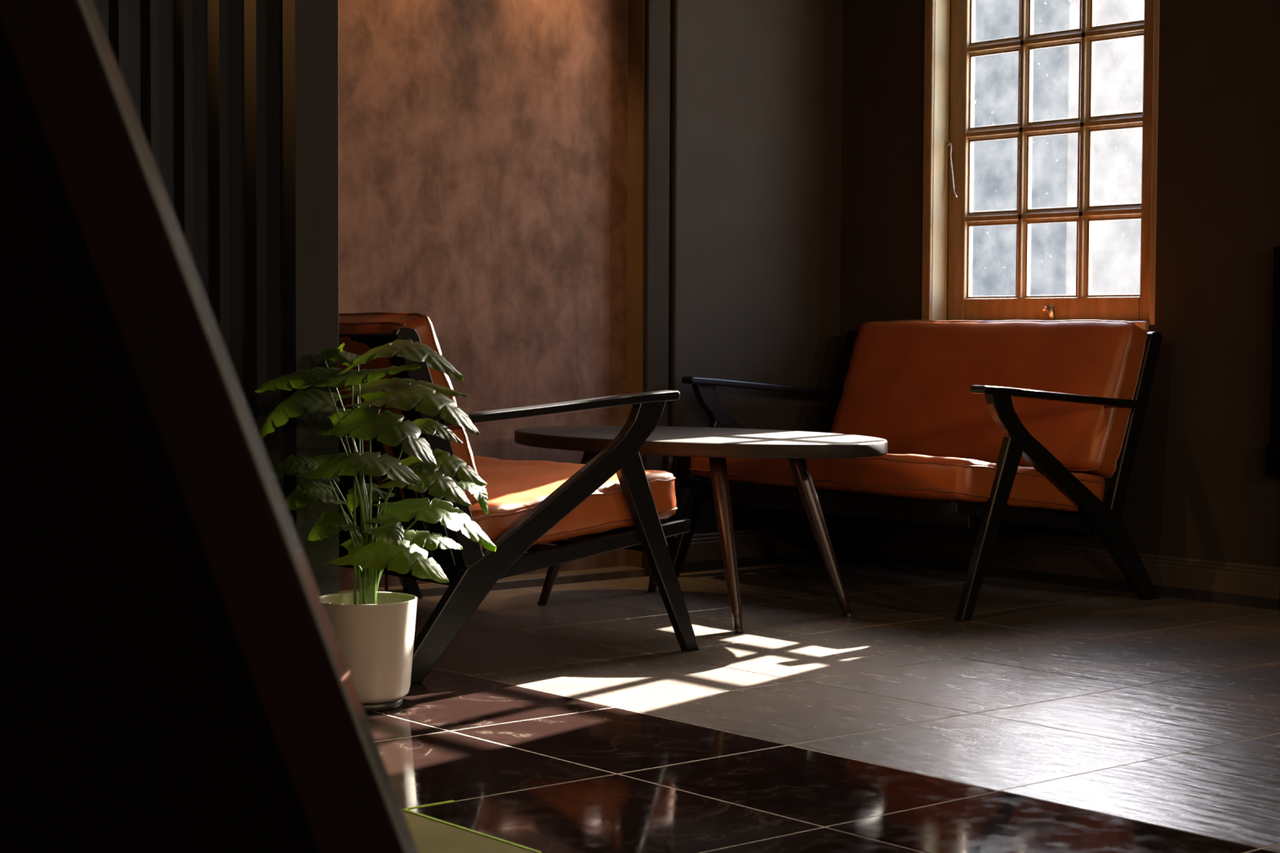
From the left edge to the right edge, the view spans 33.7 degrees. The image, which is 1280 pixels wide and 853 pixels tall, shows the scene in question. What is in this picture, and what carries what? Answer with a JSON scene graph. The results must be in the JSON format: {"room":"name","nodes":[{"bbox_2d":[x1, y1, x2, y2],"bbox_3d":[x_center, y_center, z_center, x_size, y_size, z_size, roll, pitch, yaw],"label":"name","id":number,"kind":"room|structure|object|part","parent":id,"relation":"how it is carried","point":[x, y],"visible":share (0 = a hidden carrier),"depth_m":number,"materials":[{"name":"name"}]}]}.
{"room":"living room","nodes":[
{"label":"living room","id":0,"kind":"room"},
{"bbox_2d":[337,0,628,591],"bbox_3d":[-0.760,-0.836,5.956,1.815,2.870,0.100,-2,3,-40],"label":"wall","id":1,"kind":"structure","parent":0,"point":[483,144],"depth_m":6.19,"materials":[{"name":"brown paint"}]},
{"bbox_2d":[338,565,644,597],"bbox_3d":[-0.707,0.473,5.943,1.815,0.036,0.087,-2,3,-40],"label":"baseboard","id":2,"kind":"structure","parent":1,"relation":"attached to","point":[430,589],"depth_m":6.27,"materials":[{"name":"black wood"}]},
{"bbox_2d":[626,0,644,568],"bbox_3d":[-0.013,-0.928,6.469,0.006,2.724,0.071,-2,3,-40],"label":"trim","id":3,"kind":"structure","parent":1,"relation":"attached to","point":[636,18],"depth_m":6.48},
{"bbox_2d":[666,0,843,555],"bbox_3d":[-2.306,-0.783,4.610,7.635,2.870,0.175,-2,3,-40],"label":"wall","id":4,"kind":"structure","parent":0,"point":[756,86],"depth_m":6.75,"materials":[{"name":"grey paint"}]},
{"bbox_2d":[640,0,670,576],"bbox_3d":[0.030,-0.856,6.498,0.093,2.870,0.087,-2,3,-40],"label":"trim","id":5,"kind":"structure","parent":4,"relation":"attached to","point":[657,12],"depth_m":6.47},
{"bbox_2d":[673,525,839,573],"bbox_3d":[0.385,0.389,6.808,0.722,0.117,0.012,-2,3,-40],"label":"baseboard","id":6,"kind":"structure","parent":4,"relation":"attached to","point":[771,546],"depth_m":6.80,"materials":[{"name":"black wood"}]},
{"bbox_2d":[364,558,1279,852],"bbox_3d":[0.154,0.730,1.816,7.735,0.121,7.725,-2,3,-40],"label":"floor","id":7,"kind":"structure","parent":0,"point":[1053,718],"depth_m":4.07,"materials":[{"name":"tile"}]},
{"bbox_2d":[0,0,418,852],"bbox_3d":[-0.439,0.143,1.270,0.947,1.103,0.077,0,3,1],"label":"panel","id":8,"kind":"object","parent":7,"relation":"on","point":[175,677],"visible":1,"depth_m":1.26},
{"bbox_2d":[93,0,338,595],"bbox_3d":[-1.028,-0.843,4.752,0.102,2.750,1.149,-2,3,-40],"label":"slatted screen","id":9,"kind":"object","parent":7,"relation":"on","point":[234,102],"visible":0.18,"depth_m":4.44,"materials":[{"name":"paint"}]},
{"bbox_2d":[254,339,496,711],"bbox_3d":[-0.525,0.193,4.217,0.472,0.732,0.266,0,3,-13],"label":"potted plant","id":10,"kind":"object","parent":7,"relation":"on","point":[374,630],"visible":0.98,"depth_m":4.18,"materials":[{"name":"green plant"}]},
{"bbox_3d":[-0.590,0.227,4.191,0.075,0.295,0.041,-2,3,-40],"label":"stem","id":11,"kind":"part","parent":10,"relation":"part of","materials":[{"name":"green plant"}]},
{"bbox_3d":[-0.580,0.138,4.197,0.075,0.472,0.061,-2,3,-40],"label":"stem","id":12,"kind":"part","parent":10,"relation":"part of","materials":[{"name":"green plant"}]},
{"bbox_3d":[-0.584,0.114,4.253,0.056,0.515,0.121,-2,3,-40],"label":"stem","id":13,"kind":"part","parent":10,"relation":"part of","materials":[{"name":"green plant"}]},
{"bbox_3d":[-0.584,0.228,4.242,0.097,0.288,0.006,0,3,1],"label":"stem","id":14,"kind":"part","parent":10,"relation":"part of","materials":[{"name":"green plant"}]},
{"bbox_3d":[-0.573,0.128,4.229,0.006,0.490,0.021,-1,3,-27],"label":"stem","id":15,"kind":"part","parent":10,"relation":"part of","materials":[{"name":"green plant"}]},
{"bbox_3d":[-0.572,0.135,4.215,0.056,0.477,0.078,-2,3,-40],"label":"stem","id":16,"kind":"part","parent":10,"relation":"part of","materials":[{"name":"green plant"}]},
{"bbox_3d":[-0.578,0.165,4.245,0.083,0.413,0.006,1,3,10],"label":"stem","id":17,"kind":"part","parent":10,"relation":"part of","materials":[{"name":"green plant"}]},
{"bbox_3d":[-0.570,0.253,4.214,0.076,0.240,0.057,-2,3,-40],"label":"stem","id":18,"kind":"part","parent":10,"relation":"part of","materials":[{"name":"green plant"}]},
{"bbox_3d":[-0.564,0.188,4.196,0.076,0.372,0.032,-2,3,-40],"label":"stem","id":19,"kind":"part","parent":10,"relation":"part of","materials":[{"name":"green plant"}]},
{"bbox_3d":[-0.565,0.151,4.266,0.029,0.440,0.061,-2,3,-40],"label":"stem","id":20,"kind":"part","parent":10,"relation":"part of","materials":[{"name":"green plant"}]},
{"bbox_3d":[-0.559,0.281,4.207,0.034,0.186,0.037,-2,3,-40],"label":"stem","id":21,"kind":"part","parent":10,"relation":"part of","materials":[{"name":"green plant"}]},
{"bbox_3d":[-0.557,0.122,4.231,0.035,0.501,0.077,-2,3,-40],"label":"stem","id":22,"kind":"part","parent":10,"relation":"part of","materials":[{"name":"green plant"}]},
{"bbox_3d":[-0.549,0.443,4.231,0.207,0.200,0.207,-2,3,-40],"label":"pot","id":23,"kind":"part","parent":10,"relation":"part of","materials":[{"name":"white ceramic"}]},
{"bbox_3d":[-0.539,0.162,4.222,0.006,0.422,0.049,0,3,-11],"label":"stem","id":24,"kind":"part","parent":10,"relation":"part of","materials":[{"name":"green plant"}]},
{"bbox_3d":[-0.530,0.252,4.253,0.069,0.239,0.074,-2,3,-40],"label":"stem","id":25,"kind":"part","parent":10,"relation":"part of","materials":[{"name":"green plant"}]},
{"bbox_3d":[-0.521,0.239,4.212,0.072,0.269,0.033,-2,3,-40],"label":"stem","id":26,"kind":"part","parent":10,"relation":"part of","materials":[{"name":"green plant"}]},
{"bbox_3d":[-0.517,0.306,4.251,0.006,0.131,0.085,1,3,18],"label":"stem","id":27,"kind":"part","parent":10,"relation":"part of","materials":[{"name":"green plant"}]},
{"bbox_3d":[-0.518,0.275,4.225,0.042,0.197,0.012,-2,3,-40],"label":"stem","id":28,"kind":"part","parent":10,"relation":"part of","materials":[{"name":"green plant"}]},
{"bbox_3d":[-0.500,0.191,4.260,0.121,0.361,0.049,-2,3,-40],"label":"stem","id":29,"kind":"part","parent":10,"relation":"part of","materials":[{"name":"green plant"}]},
{"bbox_3d":[-0.450,0.243,4.275,0.187,0.256,0.006,-1,3,-24],"label":"stem","id":30,"kind":"part","parent":10,"relation":"part of","materials":[{"name":"green plant"}]},
{"bbox_2d":[338,311,698,684],"bbox_3d":[-0.571,0.119,5.197,0.841,0.792,1.252,-2,3,-38],"label":"armchair","id":31,"kind":"object","parent":7,"relation":"on","point":[608,503],"visible":0.34,"depth_m":4.76,"materials":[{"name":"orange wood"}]},
{"bbox_3d":[-0.832,-0.148,4.978,0.078,0.157,1.180,-2,3,-38],"label":"rail","id":32,"kind":"part","parent":31,"relation":"part of","materials":[{"name":"black wood"}]},
{"bbox_3d":[-0.709,0.309,5.097,0.040,0.060,1.132,-2,3,-38],"label":"rail","id":33,"kind":"part","parent":31,"relation":"part of","materials":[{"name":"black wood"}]},
{"bbox_2d":[338,314,478,505],"bbox_3d":[-0.775,-0.046,5.028,0.227,0.444,1.133,-2,3,-38],"label":"cushion","id":34,"kind":"object","parent":31,"relation":"on","point":[359,333],"depth_m":4.64,"materials":[{"name":"orange leather"}]},
{"bbox_3d":[-0.710,0.235,5.865,0.238,0.499,0.027,-2,3,-38],"label":"leg","id":35,"kind":"part","parent":31,"relation":"part of","materials":[{"name":"black wood"}]},
{"bbox_3d":[-0.426,0.050,4.536,0.241,0.525,0.027,-2,3,-38],"label":"post","id":36,"kind":"part","parent":31,"relation":"part of","materials":[{"name":"black wood"}]},
{"bbox_2d":[338,456,676,555],"bbox_3d":[-0.492,0.180,5.263,0.602,0.180,1.152,-2,3,-38],"label":"seat cushion","id":37,"kind":"object","parent":31,"relation":"on","point":[604,522],"depth_m":4.88,"materials":[{"name":"orange leather"}]},
{"bbox_3d":[-0.237,0.242,4.695,0.736,0.594,0.030,-2,3,-38],"label":"leg","id":38,"kind":"part","parent":31,"relation":"part of","materials":[{"name":"black wood"}]},
{"bbox_3d":[-0.179,-0.042,4.734,0.657,0.069,0.052,-2,3,-38],"label":"armrest","id":39,"kind":"part","parent":31,"relation":"part of","materials":[{"name":"black wood"}]},
{"bbox_3d":[-0.129,0.283,4.817,0.615,0.114,0.024,-2,3,-38],"label":"rail","id":40,"kind":"part","parent":31,"relation":"part of","materials":[{"name":"black wood"}]},
{"bbox_3d":[-0.316,0.241,5.405,0.028,0.065,1.132,-2,3,-38],"label":"rail","id":41,"kind":"part","parent":31,"relation":"part of","materials":[{"name":"black wood"}]},
{"bbox_3d":[0.041,0.281,4.917,0.238,0.499,0.027,-2,3,-38],"label":"leg","id":42,"kind":"part","parent":31,"relation":"part of","materials":[{"name":"black wood"}]},
{"bbox_2d":[514,425,887,633],"bbox_3d":[0.142,0.260,5.683,1.190,0.481,0.720,3,4,45],"label":"coffee table","id":43,"kind":"object","parent":7,"relation":"on","point":[717,444],"visible":0.87,"depth_m":5.44,"materials":[{"name":"grey stone"},{"name":"dark walnut wood"}]},
{"bbox_3d":[-0.192,0.270,5.760,0.185,0.452,0.044,1,3,19],"label":"leg","id":44,"kind":"part","parent":43,"relation":"part of","materials":[{"name":"brown wood"}]},
{"bbox_3d":[0.065,0.260,6.017,0.044,0.452,0.185,-1,3,-19],"label":"leg","id":45,"kind":"part","parent":43,"relation":"part of","materials":[{"name":"brown wood"}]},
{"bbox_3d":[0.221,0.290,5.351,0.044,0.452,0.185,-1,3,-21],"label":"leg","id":46,"kind":"part","parent":43,"relation":"part of","materials":[{"name":"brown wood"}]},
{"bbox_3d":[0.475,0.280,5.607,0.185,0.452,0.044,1,3,19],"label":"leg","id":47,"kind":"part","parent":43,"relation":"part of","materials":[{"name":"brown wood"}]},
{"bbox_2d":[671,320,1162,621],"bbox_3d":[0.779,0.080,6.228,0.812,0.791,1.252,-2,3,-38],"label":"sofa","id":48,"kind":"object","parent":7,"relation":"on","point":[983,424],"visible":0.91,"depth_m":6.00,"materials":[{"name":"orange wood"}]},
{"bbox_3d":[0.340,0.204,6.625,0.594,0.114,0.024,-2,3,-38],"label":"rail","id":49,"kind":"part","parent":48,"relation":"part of","materials":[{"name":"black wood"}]},
{"bbox_3d":[0.176,0.210,6.531,0.229,0.498,0.027,-2,3,-38],"label":"leg","id":50,"kind":"part","parent":48,"relation":"part of","materials":[{"name":"black wood"}]},
{"bbox_3d":[0.391,-0.127,6.677,0.634,0.069,0.052,-2,3,-38],"label":"armrest","id":51,"kind":"part","parent":48,"relation":"part of","materials":[{"name":"black wood"}]},
{"bbox_3d":[0.445,0.154,6.739,0.711,0.594,0.030,-2,3,-38],"label":"leg","id":52,"kind":"part","parent":48,"relation":"part of","materials":[{"name":"black wood"}]},
{"bbox_3d":[0.530,0.217,6.040,0.027,0.065,1.132,-2,3,-38],"label":"rail","id":53,"kind":"part","parent":48,"relation":"part of","materials":[{"name":"black wood"}]},
{"bbox_3d":[0.630,-0.050,6.874,0.232,0.525,0.027,-2,3,-38],"label":"post","id":54,"kind":"part","parent":48,"relation":"part of","materials":[{"name":"black wood"}]},
{"bbox_3d":[1.034,-0.204,6.414,0.075,0.157,1.180,-2,3,-38],"label":"rail","id":55,"kind":"part","parent":48,"relation":"part of","materials":[{"name":"black wood"}]},
{"bbox_2d":[690,453,1105,513],"bbox_3d":[0.720,0.144,6.146,0.577,0.176,1.149,-2,3,-38],"label":"seat cushion","id":56,"kind":"object","parent":48,"relation":"on","point":[887,483],"depth_m":5.78,"materials":[{"name":"orange leather"}]},
{"bbox_2d":[830,320,1146,476],"bbox_3d":[1.013,-0.095,6.333,0.227,0.443,1.104,-2,3,-38],"label":"cushion","id":57,"kind":"object","parent":48,"relation":"on","point":[908,384],"depth_m":6.22,"materials":[{"name":"orange leather"}]},
{"bbox_3d":[0.921,0.256,5.579,0.229,0.498,0.027,-2,3,-38],"label":"leg","id":58,"kind":"part","parent":48,"relation":"part of","materials":[{"name":"black wood"}]},
{"bbox_3d":[1.052,0.248,5.715,0.594,0.114,0.024,-2,3,-38],"label":"rail","id":59,"kind":"part","parent":48,"relation":"part of","materials":[{"name":"black wood"}]},
{"bbox_3d":[0.911,0.261,6.340,0.038,0.060,1.132,-2,3,-38],"label":"rail","id":60,"kind":"part","parent":48,"relation":"part of","materials":[{"name":"black wood"}]},
{"bbox_3d":[1.131,-0.081,5.733,0.634,0.069,0.052,-2,3,-38],"label":"armrest","id":61,"kind":"part","parent":48,"relation":"part of","materials":[{"name":"black wood"}]},
{"bbox_3d":[1.191,0.200,5.787,0.711,0.594,0.030,-2,3,-38],"label":"leg","id":62,"kind":"part","parent":48,"relation":"part of","materials":[{"name":"black wood"}]},
{"bbox_3d":[1.375,-0.004,5.922,0.232,0.525,0.027,-2,3,-38],"label":"post","id":63,"kind":"part","parent":48,"relation":"part of","materials":[{"name":"black wood"}]},
{"bbox_2d":[839,0,1279,567],"bbox_3d":[3.110,-0.740,4.231,0.170,2.870,7.725,-2,3,-40],"label":"wall","id":64,"kind":"structure","parent":0,"point":[1199,487],"depth_m":5.97,"materials":[{"name":"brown paint"}]},
{"bbox_2d":[921,0,1159,332],"bbox_3d":[1.230,-1.041,6.403,0.122,1.620,0.892,-2,3,-40],"label":"window","id":65,"kind":"structure","parent":64,"relation":"in","point":[940,20],"depth_m":6.53,"materials":[{"name":"brown wood"}]},
{"bbox_3d":[1.258,-0.351,6.460,0.040,0.085,0.674,-2,3,-40],"label":"rail","id":66,"kind":"part","parent":65,"relation":"part of","materials":[{"name":"brown wood"}]},
{"bbox_3d":[1.228,-0.298,6.427,0.112,0.042,0.831,-2,3,-40],"label":"sill","id":67,"kind":"part","parent":65,"relation":"part of","materials":[{"name":"brown wood"}]},
{"bbox_2d":[841,523,1279,610],"bbox_3d":[1.207,0.411,6.402,0.012,0.117,1.668,-2,3,-40],"label":"baseboard","id":68,"kind":"structure","parent":64,"relation":"attached to","point":[1257,586],"depth_m":6.30,"materials":[{"name":"black wood"}]},
{"bbox_2d":[1265,245,1279,475],"bbox_3d":[1.817,-0.172,5.610,0.034,0.620,0.335,-2,3,-40],"label":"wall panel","id":69,"kind":"object","parent":64,"relation":"attached to","point":[1272,453],"visible":1,"depth_m":5.72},
{"label":"outside","id":70,"kind":"structure","parent":0,"visible":0},
{"bbox_3d":[15.342,-0.206,32.511,54.700,0.150,90.000,-2,3,-40],"label":"ground","id":71,"kind":"structure","parent":70,"visible":0},
{"bbox_2d":[972,0,1144,296],"bbox_3d":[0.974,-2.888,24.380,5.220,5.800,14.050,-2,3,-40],"label":"window panes","id":72,"kind":"structure","parent":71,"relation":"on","point":[1118,63],"depth_m":17.89,"materials":[{"name":"clear glass"}]}
]}

